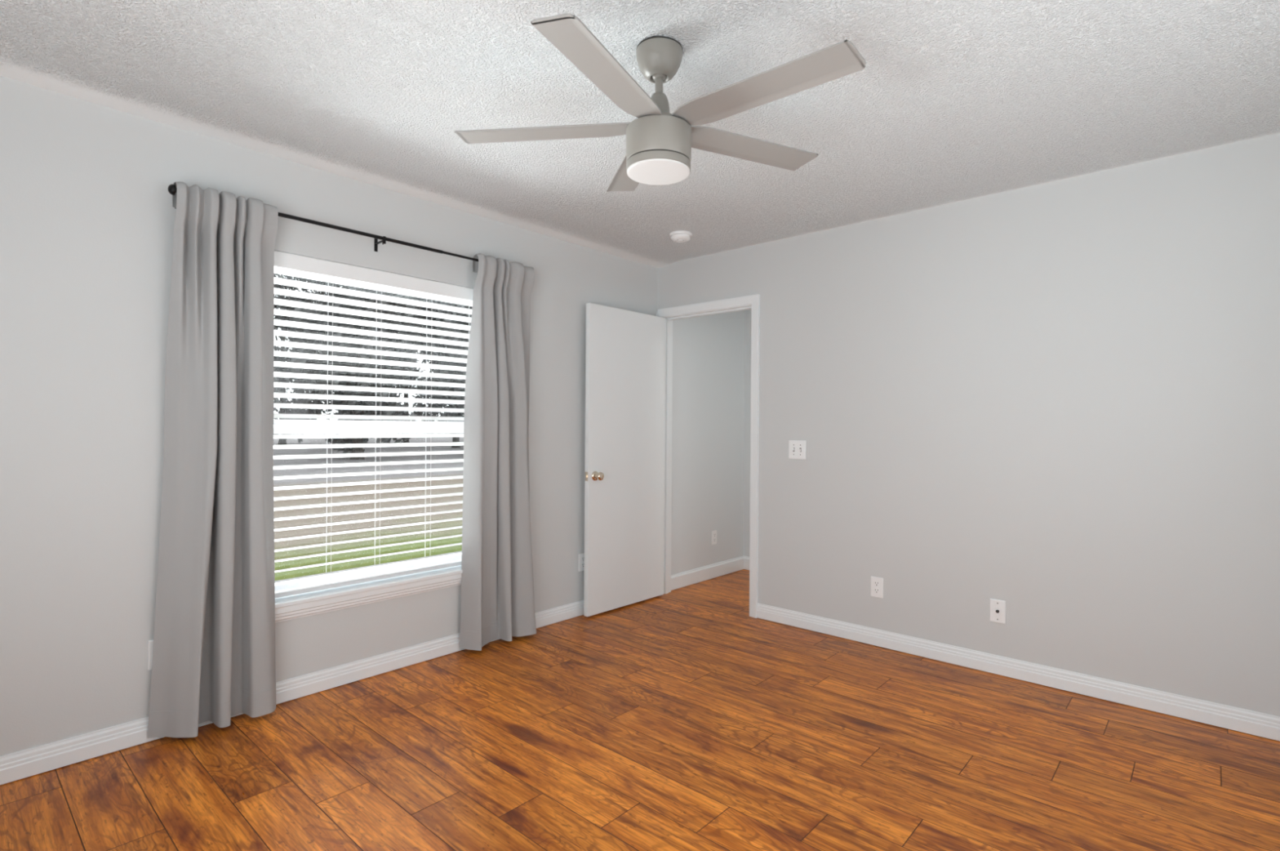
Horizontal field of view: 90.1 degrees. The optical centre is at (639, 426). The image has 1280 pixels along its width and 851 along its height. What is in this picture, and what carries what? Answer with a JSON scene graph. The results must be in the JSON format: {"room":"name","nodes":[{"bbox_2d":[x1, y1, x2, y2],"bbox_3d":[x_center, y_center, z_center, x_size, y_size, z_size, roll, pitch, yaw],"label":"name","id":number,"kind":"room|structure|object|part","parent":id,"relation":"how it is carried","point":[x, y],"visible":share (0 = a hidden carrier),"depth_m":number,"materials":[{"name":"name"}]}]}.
{"room":"empty bedroom","nodes":[
{"label":"empty bedroom","id":0,"kind":"room"},
{"bbox_2d":[0,75,657,755],"bbox_3d":[-1.399,0.135,3.230,0.170,2.710,4.595,0,0,42],"label":"wall","id":1,"kind":"structure","parent":0,"point":[87,214],"depth_m":2.45,"materials":[{"name":"white paint"}]},
{"bbox_2d":[147,639,153,670],"bbox_3d":[-1.906,0.898,2.536,0.009,0.116,0.072,0,0,42],"label":"power outlet","id":2,"kind":"object","parent":1,"relation":"attached to","point":[150,642],"visible":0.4,"depth_m":2.51,"materials":[{"name":"white plastic"}]},
{"bbox_2d":[0,600,583,784],"bbox_3d":[-1.336,1.190,3.170,0.014,0.092,4.360,0,0,42],"label":"baseboard","id":3,"kind":"structure","parent":1,"relation":"attached to","point":[24,763],"depth_m":2.87,"materials":[{"name":"white paint"}]},
{"bbox_2d":[167,184,478,261],"bbox_3d":[-1.260,-0.908,3.174,0.100,0.070,1.794,0,0,42],"label":"curtain rod","id":4,"kind":"object","parent":1,"relation":"attached to","point":[171,188],"visible":0.64,"depth_m":3.08,"materials":[{"name":"black metal"}]},
{"bbox_2d":[147,182,278,737],"bbox_3d":[-1.722,0.126,2.620,0.138,2.180,0.445,0,0,42],"label":"curtain","id":5,"kind":"object","parent":4,"relation":"hanging from","point":[214,660],"visible":1,"depth_m":2.60,"materials":[{"name":"grey fabric"}]},
{"bbox_2d":[459,253,536,650],"bbox_3d":[-0.774,0.131,3.671,0.121,2.178,0.507,0,0,42],"label":"curtain","id":6,"kind":"object","parent":4,"relation":"hanging from","point":[498,601],"visible":1,"depth_m":3.62,"materials":[{"name":"grey fabric"}]},
{"bbox_2d":[273,418,463,622],"bbox_3d":[-1.328,0.045,3.278,0.201,1.659,1.360,0,0,42],"label":"window","id":7,"kind":"structure","parent":1,"relation":"in","point":[300,605],"depth_m":3.19,"materials":[{"name":"white plastic"}]},
{"bbox_3d":[-1.380,0.000,3.325,0.060,1.570,1.300,0,0,42],"label":"frame","id":8,"kind":"part","parent":7,"relation":"part of","materials":[{"name":"white plastic"}]},
{"bbox_3d":[-1.379,0.001,3.324,0.043,0.067,1.210,0,0,42],"label":"meeting rail","id":9,"kind":"part","parent":7,"relation":"part of","materials":[{"name":"white plastic"}]},
{"bbox_3d":[-1.311,0.795,3.258,0.141,0.020,1.360,0,0,42],"label":"sill","id":10,"kind":"part","parent":7,"relation":"part of","materials":[{"name":"white paint"}]},
{"bbox_2d":[273,250,473,598],"bbox_3d":[-1.308,-0.005,3.260,0.068,1.557,1.276,0,0,42],"label":"window blind","id":11,"kind":"object","parent":7,"relation":"attached to","point":[285,264],"visible":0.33,"depth_m":3.19,"materials":[{"name":"white plastic"}]},
{"bbox_3d":[-1.490,0.009,3.067,0.055,1.490,0.002,0,0,42],"label":"ladder cord","id":12,"kind":"part","parent":11,"relation":"part of","materials":[{"name":"white fabric"}]},
{"bbox_3d":[-1.318,0.762,3.264,0.050,0.022,1.264,0,0,42],"label":"rail","id":13,"kind":"part","parent":11,"relation":"part of","materials":[{"name":"white plastic"}]},
{"bbox_3d":[-1.329,0.010,3.245,0.055,1.490,0.002,0,0,42],"label":"ladder cord","id":14,"kind":"part","parent":11,"relation":"part of","materials":[{"name":"white fabric"}]},
{"bbox_3d":[-1.143,0.011,3.454,0.055,1.490,0.002,0,0,42],"label":"ladder cord","id":15,"kind":"part","parent":11,"relation":"part of","materials":[{"name":"white fabric"}]},
{"bbox_2d":[578,552,584,571],"bbox_3d":[-0.378,0.897,4.241,0.009,0.116,0.072,0,0,42],"label":"power outlet","id":16,"kind":"object","parent":1,"relation":"attached to","point":[581,556],"visible":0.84,"depth_m":4.23,"materials":[{"name":"white plastic"}]},
{"bbox_2d":[0,568,1279,850],"bbox_3d":[0.397,1.377,2.404,3.660,0.250,5.575,0,0,42],"label":"floor","id":17,"kind":"structure","parent":0,"point":[682,718],"depth_m":2.37,"materials":[{"name":"brown wood"}]},
{"bbox_2d":[0,0,1279,267],"bbox_3d":[0.439,-1.248,2.430,3.660,0.120,5.645,0,0,42],"label":"ceiling","id":18,"kind":"structure","parent":0,"point":[951,101],"depth_m":2.29,"materials":[{"name":"white paint"}]},
{"bbox_2d":[454,13,866,191],"bbox_3d":[0.097,-1.003,2.015,1.217,0.402,1.274,0,0,42],"label":"ceiling fan","id":19,"kind":"object","parent":18,"relation":"hanging from","point":[660,142],"visible":1,"depth_m":1.95,"materials":[{"name":"grey metal"}]},
{"bbox_3d":[-0.303,-0.954,2.078,0.580,0.011,0.120,0,5,5],"label":"blade","id":20,"kind":"part","parent":19,"relation":"part of","materials":[{"name":"grey wood"}]},
{"bbox_3d":[-0.084,-0.937,1.710,0.120,0.011,0.580,6,5,23],"label":"blade","id":21,"kind":"part","parent":19,"relation":"part of","materials":[{"name":"grey wood"}]},
{"bbox_3d":[-0.020,-0.974,2.401,0.120,0.011,0.580,-5,4,-12],"label":"blade","id":22,"kind":"part","parent":19,"relation":"part of","materials":[{"name":"grey wood"}]},
{"bbox_3d":[0.374,-0.970,2.231,0.580,0.011,0.120,-3,-4,-31],"label":"blade","id":23,"kind":"part","parent":19,"relation":"part of","materials":[{"name":"grey wood"}]},
{"bbox_3d":[0.334,-0.948,1.804,0.580,0.011,0.120,2,-4,41],"label":"blade","id":24,"kind":"part","parent":19,"relation":"part of","materials":[{"name":"grey wood"}]},
{"bbox_2d":[669,231,692,242],"bbox_3d":[0.256,-1.184,4.006,0.142,0.044,0.142,0,0,42],"label":"smoke detector","id":25,"kind":"object","parent":18,"relation":"attached to","point":[676,236],"visible":1,"depth_m":3.96,"materials":[{"name":"white plastic"}]},
{"bbox_2d":[671,309,751,574],"bbox_3d":[1.412,0.154,4.567,2.570,2.710,1.150,0,0,42],"label":"wall","id":26,"kind":"structure","parent":0,"point":[711,408],"depth_m":5.27,"materials":[{"name":"white paint"}]},
{"bbox_2d":[671,555,749,590],"bbox_3d":[1.408,1.200,4.498,2.272,0.112,1.048,0,0,42],"label":"baseboard","id":27,"kind":"structure","parent":26,"relation":"attached to","point":[691,576],"depth_m":5.24,"materials":[{"name":"white paint"}]},
{"bbox_2d":[711,529,716,544],"bbox_3d":[0.617,0.919,5.309,0.009,0.116,0.072,0,0,42],"label":"power outlet","id":28,"kind":"object","parent":26,"relation":"attached to","point":[713,532],"visible":1,"depth_m":5.30,"materials":[{"name":"white plastic"}]},
{"bbox_2d":[657,133,1279,716],"bbox_3d":[1.545,0.030,3.599,3.720,2.460,0.115,0,0,42],"label":"wall","id":29,"kind":"structure","parent":0,"point":[1058,402],"depth_m":3.12,"materials":[{"name":"white paint"}]},
{"bbox_2d":[583,302,665,616],"bbox_3d":[-0.069,0.216,4.425,0.109,2.038,0.784,0,0,42],"label":"door","id":30,"kind":"structure","parent":29,"relation":"in","point":[625,357],"depth_m":4.39,"materials":[{"name":"white paint"}]},
{"bbox_3d":[-0.350,0.323,4.157,0.025,0.058,0.010,0,0,42],"label":"latch plate","id":31,"kind":"part","parent":30,"relation":"part of","materials":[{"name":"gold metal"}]},
{"bbox_3d":[-0.271,0.323,4.171,0.064,0.064,0.064,0,0,42],"label":"knob","id":32,"kind":"part","parent":30,"relation":"part of","materials":[{"name":"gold metal"}]},
{"bbox_2d":[655,293,759,617],"bbox_3d":[0.486,0.190,4.537,0.884,2.125,0.135,0,0,42],"label":"trim","id":33,"kind":"structure","parent":29,"relation":"attached to","point":[752,302],"depth_m":4.36,"materials":[{"name":"white paint"}]},
{"bbox_2d":[788,440,805,458],"bbox_3d":[0.985,0.144,4.012,0.118,0.116,0.018,0,0,42],"label":"light switch","id":34,"kind":"object","parent":29,"relation":"attached to","point":[797,448],"visible":1,"depth_m":4.01,"materials":[{"name":"white plastic"}]},
{"bbox_2d":[871,575,883,598],"bbox_3d":[1.362,0.922,3.675,0.072,0.116,0.009,0,0,42],"label":"power outlet","id":35,"kind":"object","parent":29,"relation":"attached to","point":[877,583],"visible":1,"depth_m":3.67,"materials":[{"name":"white plastic"}]},
{"bbox_2d":[873,587,879,593],"bbox_3d":[1.360,0.942,3.672,0.034,0.027,0.002,0,0,42],"label":"receptacle","id":36,"kind":"object","parent":35,"relation":"attached to","point":[876,590],"depth_m":3.67,"materials":[{"name":"grey plastic"}]},
{"bbox_2d":[873,581,879,586],"bbox_3d":[1.360,0.901,3.672,0.034,0.027,0.002,0,0,42],"label":"receptacle","id":37,"kind":"object","parent":35,"relation":"attached to","point":[875,583],"depth_m":3.67,"materials":[{"name":"grey plastic"}]},
{"bbox_2d":[990,598,1005,623],"bbox_3d":[1.821,0.940,3.256,0.072,0.116,0.018,0,0,42],"label":"outlet","id":38,"kind":"object","parent":29,"relation":"attached to","point":[997,607],"visible":1,"depth_m":3.26,"materials":[{"name":"white plastic"}]},
{"bbox_2d":[756,602,1279,740],"bbox_3d":[1.786,1.212,3.289,2.734,0.092,0.014,0,0,42],"label":"baseboard","id":39,"kind":"structure","parent":29,"relation":"attached to","point":[1251,722],"depth_m":3.10,"materials":[{"name":"white paint"}]},
{"label":"outside","id":40,"kind":"structure","parent":0,"visible":0},
{"bbox_2d":[273,432,463,580],"bbox_3d":[-44.623,1.439,44.912,119.830,0.500,160.000,0,0,42],"label":"ground","id":41,"kind":"structure","parent":40,"point":[282,503],"depth_m":11.40,"materials":[{"name":"green plant"}]},
{"bbox_2d":[273,368,287,411],"bbox_3d":[-15.536,-2.195,22.190,5.434,8.080,5.189,0,0,20],"label":"leafy tree","id":42,"kind":"object","parent":41,"relation":"on","point":[276,389],"visible":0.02,"depth_m":23.46,"materials":[{"name":"green plant"}]},
{"bbox_2d":[273,273,341,444],"bbox_3d":[-25.882,-6.916,46.012,8.781,16.470,8.699,0,0,40],"label":"leafy tree","id":43,"kind":"object","parent":41,"relation":"on","point":[282,441],"visible":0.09,"depth_m":45.57,"materials":[{"name":"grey plant"}]},
{"bbox_2d":[287,277,408,450],"bbox_3d":[-17.099,-4.854,37.193,6.070,12.468,6.255,0,0,41],"label":"leafy tree","id":44,"kind":"object","parent":41,"relation":"on","point":[308,401],"visible":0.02,"depth_m":35.73,"materials":[{"name":"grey plant"}]},
{"bbox_2d":[283,285,421,459],"bbox_3d":[-12.365,-2.616,27.636,5.467,8.121,5.210,0,0,-30],"label":"leafy tree","id":45,"kind":"object","parent":41,"relation":"on","point":[337,402],"visible":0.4,"depth_m":26.84,"materials":[{"name":"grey plant"}]},
{"bbox_2d":[374,297,446,442],"bbox_3d":[-19.581,-6.872,53.496,8.781,16.470,8.699,0,0,-9],"label":"leafy tree","id":46,"kind":"object","parent":41,"relation":"on","point":[411,333],"visible":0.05,"depth_m":51.91,"materials":[{"name":"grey plant"}]},
{"bbox_2d":[408,295,472,448],"bbox_3d":[-12.267,-4.820,42.660,6.070,12.468,6.255,0,0,27],"label":"leafy tree","id":47,"kind":"object","parent":41,"relation":"on","point":[439,336],"visible":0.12,"depth_m":41.04,"materials":[{"name":"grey plant"}]},
{"bbox_2d":[433,311,471,416],"bbox_3d":[-7.073,-2.136,31.583,5.434,8.080,5.189,0,0,-28],"label":"leafy tree","id":48,"kind":"object","parent":41,"relation":"on","point":[457,347],"visible":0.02,"depth_m":31.11,"materials":[{"name":"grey plant"}]}
]}

